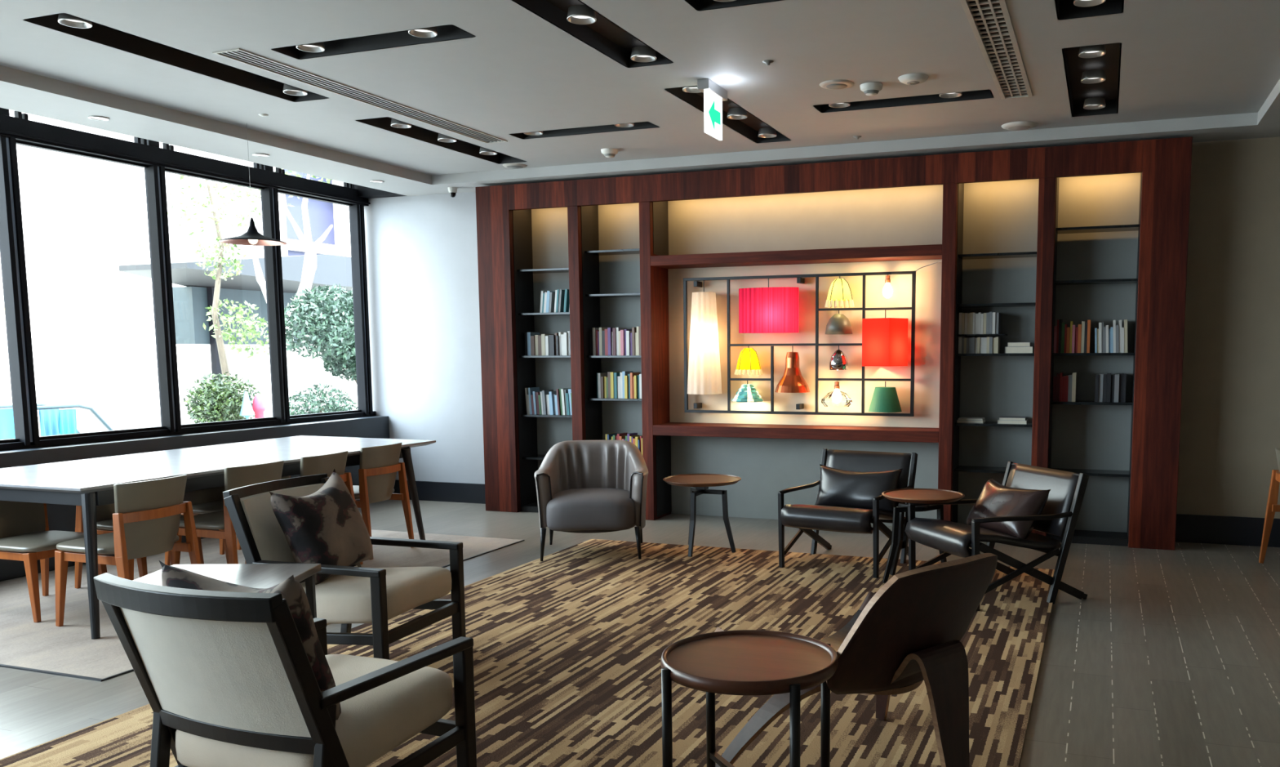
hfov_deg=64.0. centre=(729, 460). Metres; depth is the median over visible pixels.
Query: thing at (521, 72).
ceiling
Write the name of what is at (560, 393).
book
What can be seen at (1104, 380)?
book
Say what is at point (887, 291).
bulb
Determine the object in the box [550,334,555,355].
book
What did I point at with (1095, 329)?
book
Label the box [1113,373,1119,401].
book
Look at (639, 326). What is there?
book
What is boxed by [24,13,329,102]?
ceiling light
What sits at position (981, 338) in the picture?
book
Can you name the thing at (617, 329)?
book
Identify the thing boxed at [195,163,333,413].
tree
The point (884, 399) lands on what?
pendant lamp
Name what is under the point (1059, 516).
sling chair
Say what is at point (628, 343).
book
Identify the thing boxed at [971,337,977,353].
book
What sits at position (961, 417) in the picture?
book
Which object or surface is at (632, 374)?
book
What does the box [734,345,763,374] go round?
pendant lamp
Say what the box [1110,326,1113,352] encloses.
book
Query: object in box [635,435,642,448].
book
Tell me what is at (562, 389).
book
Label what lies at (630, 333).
book
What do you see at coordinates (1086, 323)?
book
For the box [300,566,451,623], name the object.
seat cushion
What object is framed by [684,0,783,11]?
ceiling light
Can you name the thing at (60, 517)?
wall
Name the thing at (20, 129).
window frame
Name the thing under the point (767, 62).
sprinkler
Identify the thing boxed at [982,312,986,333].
book
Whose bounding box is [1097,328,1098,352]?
book
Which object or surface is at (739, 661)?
side table
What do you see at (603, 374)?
book
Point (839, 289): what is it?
pendant lamp
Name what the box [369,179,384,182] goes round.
recessed light
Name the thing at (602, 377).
book
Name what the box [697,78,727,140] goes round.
exit sign
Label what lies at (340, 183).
window
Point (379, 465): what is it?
dining chair
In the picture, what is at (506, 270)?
bookcase
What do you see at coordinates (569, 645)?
area rug
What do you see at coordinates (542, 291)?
book
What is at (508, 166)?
grille
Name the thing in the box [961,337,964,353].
book
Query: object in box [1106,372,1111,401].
book
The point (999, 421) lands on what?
book
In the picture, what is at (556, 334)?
book
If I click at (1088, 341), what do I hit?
book
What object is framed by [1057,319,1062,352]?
book
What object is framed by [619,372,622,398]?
book
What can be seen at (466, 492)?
baseboard
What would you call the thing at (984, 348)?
book
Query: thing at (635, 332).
book
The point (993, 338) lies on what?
book
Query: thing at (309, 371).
building
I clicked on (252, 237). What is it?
pendant lamp
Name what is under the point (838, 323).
pendant lamp
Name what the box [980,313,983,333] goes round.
book
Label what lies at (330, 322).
tree
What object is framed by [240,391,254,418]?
parasol
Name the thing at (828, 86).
grille
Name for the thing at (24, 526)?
dining chair
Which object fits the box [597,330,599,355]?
book
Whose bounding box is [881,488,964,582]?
side table
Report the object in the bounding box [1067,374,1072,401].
book
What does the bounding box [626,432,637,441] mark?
book
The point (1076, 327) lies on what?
book
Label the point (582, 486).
tub chair
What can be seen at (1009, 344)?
book
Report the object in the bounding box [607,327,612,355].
book
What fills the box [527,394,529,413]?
book
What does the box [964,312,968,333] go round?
book
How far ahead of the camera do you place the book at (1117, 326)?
7.28 m
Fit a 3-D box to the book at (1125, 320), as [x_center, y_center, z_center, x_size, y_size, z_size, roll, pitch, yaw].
[2.857,-0.895,7.337,0.031,0.235,0.160,2,7,20]
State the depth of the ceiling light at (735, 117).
6.94 m
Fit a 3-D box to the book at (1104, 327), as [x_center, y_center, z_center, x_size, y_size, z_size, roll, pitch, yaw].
[2.725,-0.874,7.382,0.020,0.185,0.160,2,7,20]
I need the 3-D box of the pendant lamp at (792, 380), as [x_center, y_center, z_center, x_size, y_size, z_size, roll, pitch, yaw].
[0.508,-0.737,8.200,0.284,0.370,0.284,2,7,20]
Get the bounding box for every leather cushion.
[814,463,902,511]
[966,477,1050,538]
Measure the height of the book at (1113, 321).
0.232 m
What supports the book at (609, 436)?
on the bookcase
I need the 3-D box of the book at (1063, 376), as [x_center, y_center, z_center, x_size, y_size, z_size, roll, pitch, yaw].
[2.473,-0.532,7.523,0.020,0.183,0.160,2,7,20]
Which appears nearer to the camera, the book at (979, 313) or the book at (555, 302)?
the book at (979, 313)
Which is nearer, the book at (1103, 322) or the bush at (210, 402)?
the book at (1103, 322)
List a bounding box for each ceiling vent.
[212,48,507,143]
[960,0,1032,99]
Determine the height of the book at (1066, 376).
0.188 m
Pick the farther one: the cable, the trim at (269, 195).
the trim at (269, 195)
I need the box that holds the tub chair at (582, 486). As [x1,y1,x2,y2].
[533,440,648,560]
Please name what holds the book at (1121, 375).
on the bookcase
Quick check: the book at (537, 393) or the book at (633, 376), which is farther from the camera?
the book at (537, 393)
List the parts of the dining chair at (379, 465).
leg, seat, seat frame, backrest, leg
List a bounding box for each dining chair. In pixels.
[0,500,106,622]
[54,474,200,626]
[75,502,204,588]
[164,485,226,565]
[170,459,284,564]
[236,475,290,549]
[244,450,363,564]
[352,442,413,559]
[1258,447,1279,563]
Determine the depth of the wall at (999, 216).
7.85 m
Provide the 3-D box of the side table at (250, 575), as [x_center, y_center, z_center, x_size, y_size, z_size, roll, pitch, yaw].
[-1.991,0.722,3.989,0.610,0.539,0.500,0,6,0]
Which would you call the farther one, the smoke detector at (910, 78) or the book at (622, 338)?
the book at (622, 338)
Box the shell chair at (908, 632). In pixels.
[714,552,997,766]
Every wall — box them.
[0,415,389,581]
[364,136,1279,532]
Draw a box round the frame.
[683,271,915,416]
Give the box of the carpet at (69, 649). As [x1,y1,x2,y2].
[0,528,524,680]
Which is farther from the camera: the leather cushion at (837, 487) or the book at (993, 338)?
the book at (993, 338)
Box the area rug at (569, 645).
[0,538,1054,766]
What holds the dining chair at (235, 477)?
on the carpet at (69, 649)
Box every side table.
[133,563,321,617]
[660,629,838,766]
[662,473,741,556]
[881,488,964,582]
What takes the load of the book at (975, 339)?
on the bookcase
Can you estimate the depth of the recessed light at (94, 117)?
6.23 m
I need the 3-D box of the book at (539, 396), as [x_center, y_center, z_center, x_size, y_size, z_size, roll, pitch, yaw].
[-1.643,-0.499,9.039,0.028,0.172,0.160,2,7,20]
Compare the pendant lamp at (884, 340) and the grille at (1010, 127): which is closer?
the grille at (1010, 127)
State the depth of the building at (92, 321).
25.86 m
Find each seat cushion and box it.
[175,653,453,766]
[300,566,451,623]
[546,487,635,530]
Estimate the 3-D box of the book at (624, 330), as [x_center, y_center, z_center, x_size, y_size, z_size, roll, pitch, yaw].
[-0.853,-1.009,8.697,0.023,0.220,0.160,2,7,20]
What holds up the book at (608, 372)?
on the bookcase
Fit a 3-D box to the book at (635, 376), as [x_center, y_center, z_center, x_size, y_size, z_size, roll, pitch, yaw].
[-0.770,-0.631,8.696,0.020,0.194,0.160,2,7,20]
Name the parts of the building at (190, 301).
post, wall panel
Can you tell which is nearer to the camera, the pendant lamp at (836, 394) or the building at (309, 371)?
the pendant lamp at (836, 394)
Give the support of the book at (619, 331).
on the bookcase
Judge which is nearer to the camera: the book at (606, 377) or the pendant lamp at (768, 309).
the pendant lamp at (768, 309)
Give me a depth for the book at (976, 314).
7.61 m
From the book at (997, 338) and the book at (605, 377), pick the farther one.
the book at (605, 377)
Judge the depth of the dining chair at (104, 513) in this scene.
6.12 m
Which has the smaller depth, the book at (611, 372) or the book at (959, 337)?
the book at (959, 337)
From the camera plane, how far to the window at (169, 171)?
8.12 m
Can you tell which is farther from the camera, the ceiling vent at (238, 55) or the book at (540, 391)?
the book at (540, 391)
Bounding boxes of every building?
[0,109,288,416]
[118,253,352,391]
[284,168,357,394]
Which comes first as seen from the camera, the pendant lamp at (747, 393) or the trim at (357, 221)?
the pendant lamp at (747, 393)
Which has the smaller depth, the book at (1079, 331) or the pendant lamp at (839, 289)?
the book at (1079, 331)
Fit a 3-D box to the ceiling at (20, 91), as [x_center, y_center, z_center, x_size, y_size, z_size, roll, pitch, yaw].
[-0.335,-1.899,2.619,10.950,0.350,11.050,2,7,20]
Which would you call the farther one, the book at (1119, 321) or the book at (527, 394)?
the book at (527, 394)
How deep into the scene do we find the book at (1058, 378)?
7.45 m
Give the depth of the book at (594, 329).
8.72 m
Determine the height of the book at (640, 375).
0.206 m
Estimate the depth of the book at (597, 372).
8.77 m
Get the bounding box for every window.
[0,438,19,443]
[16,140,164,439]
[164,168,276,427]
[278,181,361,417]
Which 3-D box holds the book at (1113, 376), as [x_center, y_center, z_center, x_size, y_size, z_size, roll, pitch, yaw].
[2.788,-0.526,7.404,0.023,0.194,0.160,2,7,20]
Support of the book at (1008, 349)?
on the bookcase
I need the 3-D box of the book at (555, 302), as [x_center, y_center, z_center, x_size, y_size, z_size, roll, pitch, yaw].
[-1.473,-1.387,8.888,0.046,0.195,0.160,2,7,20]
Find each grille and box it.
[506,165,523,168]
[826,83,847,88]
[1008,125,1031,130]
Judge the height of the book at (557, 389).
0.226 m
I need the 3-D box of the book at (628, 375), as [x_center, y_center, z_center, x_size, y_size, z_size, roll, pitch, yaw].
[-0.824,-0.640,8.730,0.025,0.206,0.160,2,7,20]
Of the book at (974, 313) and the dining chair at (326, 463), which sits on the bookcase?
the book at (974, 313)
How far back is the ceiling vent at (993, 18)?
5.13 m
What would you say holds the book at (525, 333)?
on the bookcase
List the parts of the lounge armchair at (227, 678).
leg, rail, backrest, rail, armrest, leg, leg, armrest, rail, rail, leg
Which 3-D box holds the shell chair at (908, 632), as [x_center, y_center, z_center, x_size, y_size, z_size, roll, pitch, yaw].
[0.478,0.661,3.339,0.856,0.784,0.718,-6,8,-41]
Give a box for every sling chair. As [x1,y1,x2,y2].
[777,448,917,577]
[904,461,1089,610]
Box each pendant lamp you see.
[217,125,287,245]
[687,279,721,394]
[731,380,763,402]
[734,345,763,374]
[738,277,799,333]
[774,345,809,392]
[821,381,852,406]
[824,275,854,307]
[825,310,852,333]
[828,345,848,369]
[862,309,908,366]
[868,381,902,412]
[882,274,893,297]
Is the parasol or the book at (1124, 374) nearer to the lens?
the book at (1124, 374)
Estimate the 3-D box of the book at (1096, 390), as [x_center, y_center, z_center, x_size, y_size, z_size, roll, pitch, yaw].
[2.684,-0.529,7.432,0.023,0.196,0.160,2,7,20]
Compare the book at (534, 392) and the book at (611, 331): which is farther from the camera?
the book at (534, 392)
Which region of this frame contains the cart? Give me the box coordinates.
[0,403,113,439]
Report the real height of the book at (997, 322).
0.156 m
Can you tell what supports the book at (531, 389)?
on the bookcase
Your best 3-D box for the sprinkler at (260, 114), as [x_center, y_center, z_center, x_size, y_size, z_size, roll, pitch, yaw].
[-2.986,-2.208,6.522,0.060,0.012,0.060,2,7,20]
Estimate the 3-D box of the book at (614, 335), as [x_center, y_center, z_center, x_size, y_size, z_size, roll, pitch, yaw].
[-0.951,-1.017,8.721,0.027,0.233,0.160,2,7,20]
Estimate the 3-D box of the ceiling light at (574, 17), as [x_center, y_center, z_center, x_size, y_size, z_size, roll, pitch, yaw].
[-0.714,-2.069,4.640,0.276,0.095,1.711,2,7,20]
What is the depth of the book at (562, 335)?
8.84 m
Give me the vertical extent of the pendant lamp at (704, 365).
0.935 m
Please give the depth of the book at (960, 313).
7.65 m
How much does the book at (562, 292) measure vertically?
0.196 m
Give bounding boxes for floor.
[0,499,1279,766]
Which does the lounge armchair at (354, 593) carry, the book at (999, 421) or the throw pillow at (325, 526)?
the throw pillow at (325, 526)
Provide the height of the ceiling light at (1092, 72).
0.095 m
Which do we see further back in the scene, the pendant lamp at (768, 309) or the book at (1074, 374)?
the pendant lamp at (768, 309)
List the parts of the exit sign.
sign panel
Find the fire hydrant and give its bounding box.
[252,393,265,417]
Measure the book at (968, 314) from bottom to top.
0.155 m
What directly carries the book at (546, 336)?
on the bookcase
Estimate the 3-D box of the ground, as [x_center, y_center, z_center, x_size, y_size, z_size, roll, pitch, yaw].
[-24.495,-1.571,30.315,53.100,0.150,80.000,2,7,20]
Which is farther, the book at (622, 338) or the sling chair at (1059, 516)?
the book at (622, 338)
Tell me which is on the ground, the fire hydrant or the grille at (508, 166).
the fire hydrant
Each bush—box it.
[183,372,262,422]
[288,382,358,415]
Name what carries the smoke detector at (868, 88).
attached to the ceiling at (521, 72)
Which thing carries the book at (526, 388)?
on the bookcase
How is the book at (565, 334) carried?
on the bookcase
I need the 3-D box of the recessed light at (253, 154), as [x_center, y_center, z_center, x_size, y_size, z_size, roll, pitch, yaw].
[-3.418,-2.227,7.426,0.116,0.007,0.116,2,7,20]
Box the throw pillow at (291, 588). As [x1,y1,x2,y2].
[159,560,341,719]
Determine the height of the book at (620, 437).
0.199 m
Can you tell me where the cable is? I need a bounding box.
[915,260,942,271]
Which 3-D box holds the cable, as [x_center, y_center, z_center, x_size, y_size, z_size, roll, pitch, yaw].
[1.542,-1.488,7.817,0.253,0.091,0.038,0,6,4]
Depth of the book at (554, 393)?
8.93 m
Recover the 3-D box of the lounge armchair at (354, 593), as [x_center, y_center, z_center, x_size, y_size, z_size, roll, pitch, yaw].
[-1.756,0.511,4.655,0.831,0.816,0.662,1,6,16]
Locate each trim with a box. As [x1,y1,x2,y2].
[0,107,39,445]
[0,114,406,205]
[0,410,376,450]
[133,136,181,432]
[253,162,289,422]
[343,182,373,414]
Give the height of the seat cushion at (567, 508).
0.244 m
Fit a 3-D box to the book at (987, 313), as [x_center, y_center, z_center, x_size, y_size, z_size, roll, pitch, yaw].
[1.950,-1.028,7.648,0.020,0.158,0.160,2,7,20]
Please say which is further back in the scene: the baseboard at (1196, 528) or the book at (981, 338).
the book at (981, 338)
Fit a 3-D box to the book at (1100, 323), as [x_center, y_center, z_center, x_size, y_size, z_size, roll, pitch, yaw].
[2.694,-0.890,7.388,0.027,0.217,0.160,2,7,20]
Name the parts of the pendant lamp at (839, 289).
lamp shade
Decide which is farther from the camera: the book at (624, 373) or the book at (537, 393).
the book at (537, 393)
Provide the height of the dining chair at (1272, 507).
0.765 m
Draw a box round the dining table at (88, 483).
[0,435,435,638]
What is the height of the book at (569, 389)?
0.226 m
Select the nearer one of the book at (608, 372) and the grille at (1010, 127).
the grille at (1010, 127)
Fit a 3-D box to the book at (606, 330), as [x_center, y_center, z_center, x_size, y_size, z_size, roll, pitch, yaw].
[-1.021,-1.015,8.745,0.028,0.224,0.160,2,7,20]
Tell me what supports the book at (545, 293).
on the bookcase
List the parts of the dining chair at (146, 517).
leg, seat, leg, seat frame, leg, backrest, leg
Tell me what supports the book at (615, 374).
on the bookcase
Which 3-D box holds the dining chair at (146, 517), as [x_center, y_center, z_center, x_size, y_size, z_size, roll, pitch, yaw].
[-3.177,0.471,5.364,0.563,0.765,0.472,2,7,20]
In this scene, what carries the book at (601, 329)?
on the bookcase
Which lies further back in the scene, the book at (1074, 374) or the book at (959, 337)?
the book at (959, 337)
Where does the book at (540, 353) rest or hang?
on the bookcase
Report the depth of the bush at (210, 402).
14.52 m
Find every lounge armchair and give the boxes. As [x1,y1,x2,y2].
[93,572,476,766]
[222,473,466,659]
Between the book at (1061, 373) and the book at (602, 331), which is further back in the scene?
the book at (602, 331)
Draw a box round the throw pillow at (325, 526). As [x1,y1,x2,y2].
[268,468,373,584]
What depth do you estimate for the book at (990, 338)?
7.58 m
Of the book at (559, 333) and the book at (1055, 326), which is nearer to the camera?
the book at (1055, 326)
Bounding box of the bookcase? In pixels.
[475,136,1192,550]
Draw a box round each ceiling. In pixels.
[0,0,1279,175]
[0,1,1279,195]
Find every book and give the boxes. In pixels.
[524,332,527,355]
[524,387,528,413]
[527,332,539,355]
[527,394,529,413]
[528,386,539,413]
[530,335,535,355]
[530,394,534,413]
[533,391,540,413]
[534,334,541,355]
[535,391,540,413]
[537,335,542,355]
[537,394,542,413]
[539,290,546,312]
[540,391,543,413]
[541,333,554,355]
[541,389,553,414]
[542,293,544,312]
[543,292,546,312]
[545,335,548,355]
[545,394,550,413]
[546,290,555,312]
[548,292,555,312]
[548,334,551,355]
[548,391,556,414]
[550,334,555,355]
[552,393,556,414]
[554,289,557,311]
[554,395,558,414]
[555,288,559,311]
[555,333,558,355]
[555,335,559,355]
[555,388,560,414]
[557,288,564,311]
[558,332,563,355]
[558,387,570,414]
[560,333,564,355]
[560,387,571,414]
[563,288,569,311]
[563,332,568,355]
[564,389,568,414]
[565,392,569,414]
[567,330,569,355]
[568,331,570,355]
[568,388,572,414]
[589,329,592,355]
[592,327,599,355]
[595,329,599,355]
[596,372,602,397]
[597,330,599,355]
[597,372,607,397]
[599,327,607,355]
[600,376,604,397]
[601,330,604,355]
[604,328,608,355]
[604,376,607,397]
[606,377,608,397]
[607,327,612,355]
[607,371,610,397]
[607,432,617,439]
[610,371,621,397]
[611,331,613,355]
[612,327,616,355]
[613,372,619,398]
[615,327,626,355]
[617,375,620,397]
[617,432,627,439]
[618,330,620,355]
[618,434,626,439]
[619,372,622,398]
[620,329,624,355]
[622,370,632,398]
[623,328,631,355]
[624,375,627,398]
[626,330,631,355]
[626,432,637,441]
[627,373,630,398]
[629,332,631,355]
[630,372,639,398]
[631,327,636,355]
[632,376,634,398]
[634,375,637,398]
[635,332,636,355]
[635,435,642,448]
[636,326,639,355]
[636,374,639,398]
[637,439,639,449]
[638,325,640,355]
[639,373,641,398]
[640,435,642,453]
[956,418,985,422]
[958,312,964,333]
[958,336,962,353]
[958,416,984,420]
[961,313,964,333]
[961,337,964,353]
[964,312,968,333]
[964,337,966,353]
[966,337,968,353]
[967,313,969,333]
[968,337,972,353]
[969,311,973,333]
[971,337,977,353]
[972,312,977,333]
[974,313,977,333]
[974,337,977,353]
[977,311,982,333]
[977,337,980,353]
[979,337,983,353]
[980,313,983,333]
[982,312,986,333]
[982,337,986,353]
[986,312,989,333]
[986,336,991,353]
[988,311,992,333]
[989,337,992,353]
[991,311,995,333]
[992,337,995,353]
[995,312,1000,333]
[995,336,999,353]
[997,418,1028,423]
[999,415,1026,420]
[1004,346,1034,353]
[1007,342,1031,346]
[1053,325,1057,352]
[1056,373,1060,401]
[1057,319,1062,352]
[1059,372,1062,400]
[1061,322,1066,352]
[1061,375,1065,400]
[1064,324,1067,352]
[1064,375,1068,401]
[1066,327,1070,352]
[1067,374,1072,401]
[1069,320,1073,352]
[1071,324,1075,352]
[1071,372,1076,401]
[1074,326,1078,352]
[1077,324,1081,352]
[1080,320,1084,352]
[1084,322,1087,352]
[1086,320,1090,352]
[1094,328,1097,352]
[1094,373,1098,401]
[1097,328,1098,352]
[1097,373,1103,401]
[1098,322,1102,352]
[1102,321,1103,352]
[1102,373,1106,401]
[1103,326,1106,352]
[1106,324,1108,352]
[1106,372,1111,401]
[1108,328,1111,352]
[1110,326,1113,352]
[1110,374,1115,401]
[1112,320,1115,352]
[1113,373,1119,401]
[1115,324,1119,352]
[1118,320,1121,352]
[1118,373,1123,401]
[1121,327,1124,352]
[1122,373,1126,401]
[1124,319,1127,352]
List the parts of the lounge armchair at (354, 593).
rail, backrest, armrest, leg, rail, leg, armrest, rail, rail, leg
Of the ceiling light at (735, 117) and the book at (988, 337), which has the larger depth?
the book at (988, 337)
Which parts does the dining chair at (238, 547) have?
leg, backrest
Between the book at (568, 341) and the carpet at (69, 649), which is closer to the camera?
the carpet at (69, 649)
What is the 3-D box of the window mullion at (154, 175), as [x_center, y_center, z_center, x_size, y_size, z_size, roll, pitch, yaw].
[-4.239,-1.360,7.600,0.095,2.300,0.304,2,7,20]
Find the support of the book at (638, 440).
on the bookcase
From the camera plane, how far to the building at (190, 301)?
22.38 m
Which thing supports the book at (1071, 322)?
on the bookcase
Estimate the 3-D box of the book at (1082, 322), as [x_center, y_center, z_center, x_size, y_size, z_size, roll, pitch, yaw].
[2.587,-0.901,7.443,0.021,0.227,0.160,2,7,20]
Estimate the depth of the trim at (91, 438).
7.65 m
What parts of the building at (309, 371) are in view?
balcony rail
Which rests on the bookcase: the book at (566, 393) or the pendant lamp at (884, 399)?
the book at (566, 393)
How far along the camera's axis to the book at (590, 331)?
8.72 m
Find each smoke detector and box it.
[600,147,617,157]
[859,82,882,95]
[897,73,928,84]
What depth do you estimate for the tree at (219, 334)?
18.34 m
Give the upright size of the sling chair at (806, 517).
0.730 m
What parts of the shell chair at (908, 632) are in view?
leg, seat, leg, backrest, leg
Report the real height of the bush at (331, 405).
1.280 m
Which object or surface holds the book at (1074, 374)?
on the bookcase
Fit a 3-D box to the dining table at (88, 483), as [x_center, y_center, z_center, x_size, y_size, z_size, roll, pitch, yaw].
[-3.312,0.345,6.627,1.433,0.748,2.949,2,7,20]
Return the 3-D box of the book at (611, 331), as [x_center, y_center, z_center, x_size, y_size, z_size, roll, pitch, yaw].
[-0.968,-1.003,8.742,0.017,0.200,0.160,2,7,20]
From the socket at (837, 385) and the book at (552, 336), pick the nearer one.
the socket at (837, 385)
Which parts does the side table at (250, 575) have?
leg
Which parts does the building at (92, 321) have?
pane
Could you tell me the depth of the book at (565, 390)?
8.88 m
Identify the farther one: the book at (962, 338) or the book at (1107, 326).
the book at (962, 338)
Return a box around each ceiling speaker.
[502,163,527,168]
[819,79,853,89]
[1001,120,1037,130]
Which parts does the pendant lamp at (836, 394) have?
bulb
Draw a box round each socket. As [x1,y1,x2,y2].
[834,381,839,388]
[884,275,890,282]
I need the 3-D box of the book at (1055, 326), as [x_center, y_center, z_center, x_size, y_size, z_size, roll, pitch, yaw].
[2.408,-0.891,7.507,0.019,0.196,0.160,2,7,20]
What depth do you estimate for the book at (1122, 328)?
7.27 m
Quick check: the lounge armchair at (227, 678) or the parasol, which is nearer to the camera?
the lounge armchair at (227, 678)
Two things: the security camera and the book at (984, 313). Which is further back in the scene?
the security camera
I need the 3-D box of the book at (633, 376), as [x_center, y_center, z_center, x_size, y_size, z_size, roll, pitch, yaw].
[-0.784,-0.627,8.714,0.017,0.183,0.160,2,7,20]
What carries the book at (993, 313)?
on the bookcase
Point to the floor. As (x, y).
(1169, 657)
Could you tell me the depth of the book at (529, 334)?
8.94 m
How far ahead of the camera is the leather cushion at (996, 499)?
5.82 m
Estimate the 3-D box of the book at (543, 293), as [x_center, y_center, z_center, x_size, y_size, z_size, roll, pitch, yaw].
[-1.590,-1.378,8.924,0.034,0.171,0.160,2,7,20]
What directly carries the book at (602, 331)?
on the bookcase
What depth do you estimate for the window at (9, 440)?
6.59 m
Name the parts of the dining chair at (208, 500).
leg, backrest, seat, leg, leg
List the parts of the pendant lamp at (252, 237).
cord, lamp shade, bulb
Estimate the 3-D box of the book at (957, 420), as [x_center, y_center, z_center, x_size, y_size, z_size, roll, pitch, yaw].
[1.847,-0.303,7.768,0.195,0.022,0.170,2,7,20]
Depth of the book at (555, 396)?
8.90 m
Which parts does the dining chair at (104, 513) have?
leg, seat frame, backrest, seat, leg, leg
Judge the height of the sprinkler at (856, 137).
0.020 m
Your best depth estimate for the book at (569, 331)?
8.80 m
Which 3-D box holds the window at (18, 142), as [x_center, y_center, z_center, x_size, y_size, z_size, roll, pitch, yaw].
[-4.460,-1.316,7.095,0.050,2.275,1.005,2,7,20]
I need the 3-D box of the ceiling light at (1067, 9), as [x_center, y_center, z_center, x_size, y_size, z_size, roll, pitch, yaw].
[1.364,-1.997,3.877,0.286,0.095,1.706,2,7,20]
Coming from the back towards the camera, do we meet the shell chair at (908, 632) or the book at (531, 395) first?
the book at (531, 395)
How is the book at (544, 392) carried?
on the bookcase
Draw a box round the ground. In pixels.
[37,392,357,435]
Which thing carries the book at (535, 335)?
on the bookcase
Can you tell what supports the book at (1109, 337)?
on the bookcase
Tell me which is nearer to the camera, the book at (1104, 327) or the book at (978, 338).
the book at (1104, 327)
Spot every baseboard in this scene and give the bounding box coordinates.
[391,479,485,503]
[1175,513,1279,546]
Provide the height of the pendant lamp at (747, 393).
0.172 m
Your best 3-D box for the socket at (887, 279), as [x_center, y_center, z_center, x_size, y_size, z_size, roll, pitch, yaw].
[1.224,-1.400,7.860,0.044,0.055,0.043,2,7,20]
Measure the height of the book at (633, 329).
0.237 m
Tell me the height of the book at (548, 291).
0.188 m
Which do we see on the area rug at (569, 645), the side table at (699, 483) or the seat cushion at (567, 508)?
the side table at (699, 483)
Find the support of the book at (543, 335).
on the bookcase
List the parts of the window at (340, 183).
clerestory pane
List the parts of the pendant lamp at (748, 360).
lamp shade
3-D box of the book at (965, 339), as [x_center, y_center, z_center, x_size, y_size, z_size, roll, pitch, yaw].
[1.803,-0.872,7.736,0.019,0.116,0.160,2,7,20]
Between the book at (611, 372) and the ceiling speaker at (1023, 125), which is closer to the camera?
the ceiling speaker at (1023, 125)
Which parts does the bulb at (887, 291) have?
bulb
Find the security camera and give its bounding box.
[447,186,457,197]
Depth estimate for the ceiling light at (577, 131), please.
7.14 m
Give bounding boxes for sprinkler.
[258,113,268,116]
[762,59,773,65]
[853,135,861,139]
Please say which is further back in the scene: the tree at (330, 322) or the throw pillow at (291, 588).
the tree at (330, 322)
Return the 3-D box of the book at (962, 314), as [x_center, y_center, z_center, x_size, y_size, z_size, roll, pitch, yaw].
[1.782,-1.034,7.715,0.019,0.156,0.160,2,7,20]
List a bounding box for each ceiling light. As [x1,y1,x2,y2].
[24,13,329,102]
[271,24,475,58]
[354,116,525,164]
[509,121,659,139]
[513,0,673,67]
[663,85,791,143]
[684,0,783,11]
[812,88,994,112]
[1054,0,1124,19]
[1062,42,1121,116]
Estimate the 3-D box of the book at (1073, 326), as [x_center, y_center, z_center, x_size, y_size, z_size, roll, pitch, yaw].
[2.522,-0.889,7.451,0.018,0.202,0.160,2,7,20]
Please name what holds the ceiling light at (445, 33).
attached to the ceiling at (521, 72)
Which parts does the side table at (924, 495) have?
leg, leg, leg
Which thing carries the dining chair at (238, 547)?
on the carpet at (69, 649)
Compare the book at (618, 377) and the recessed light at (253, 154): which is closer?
the recessed light at (253, 154)
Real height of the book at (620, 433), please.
0.218 m
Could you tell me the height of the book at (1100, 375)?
0.200 m
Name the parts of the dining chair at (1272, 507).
seat frame, backrest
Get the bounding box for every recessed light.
[88,115,110,120]
[252,153,269,156]
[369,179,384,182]
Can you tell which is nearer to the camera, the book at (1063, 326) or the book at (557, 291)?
the book at (1063, 326)
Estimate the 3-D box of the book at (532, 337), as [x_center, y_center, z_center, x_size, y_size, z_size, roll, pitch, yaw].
[-1.700,-1.014,9.001,0.036,0.171,0.160,2,7,20]
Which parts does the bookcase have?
panel, shelf, shelf, shelf, shelf, shelf, shelf, shelf, shelf, shelf, niche panel, header panel, shelf, shelf, shelf, shelf, shelf, shelf, shelf, shelf, shelf, shelf, shelf, panel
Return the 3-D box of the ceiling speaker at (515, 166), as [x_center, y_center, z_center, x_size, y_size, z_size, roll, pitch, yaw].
[-1.761,-2.414,8.357,0.200,0.016,0.200,2,7,20]
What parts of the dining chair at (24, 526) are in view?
backrest, seat frame, leg, leg, seat, leg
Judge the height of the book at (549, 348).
0.177 m
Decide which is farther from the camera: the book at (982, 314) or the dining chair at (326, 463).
the book at (982, 314)
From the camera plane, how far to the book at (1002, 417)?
7.59 m
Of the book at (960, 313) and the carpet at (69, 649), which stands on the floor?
the carpet at (69, 649)
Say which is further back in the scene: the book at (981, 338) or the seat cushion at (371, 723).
the book at (981, 338)
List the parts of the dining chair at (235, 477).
leg, seat, seat frame, leg, leg, backrest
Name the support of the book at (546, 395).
on the bookcase
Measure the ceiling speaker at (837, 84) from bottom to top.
0.014 m
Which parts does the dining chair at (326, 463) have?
backrest, leg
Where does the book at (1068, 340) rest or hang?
on the bookcase
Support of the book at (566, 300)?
on the bookcase
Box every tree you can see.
[167,173,269,384]
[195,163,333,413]
[284,283,356,383]

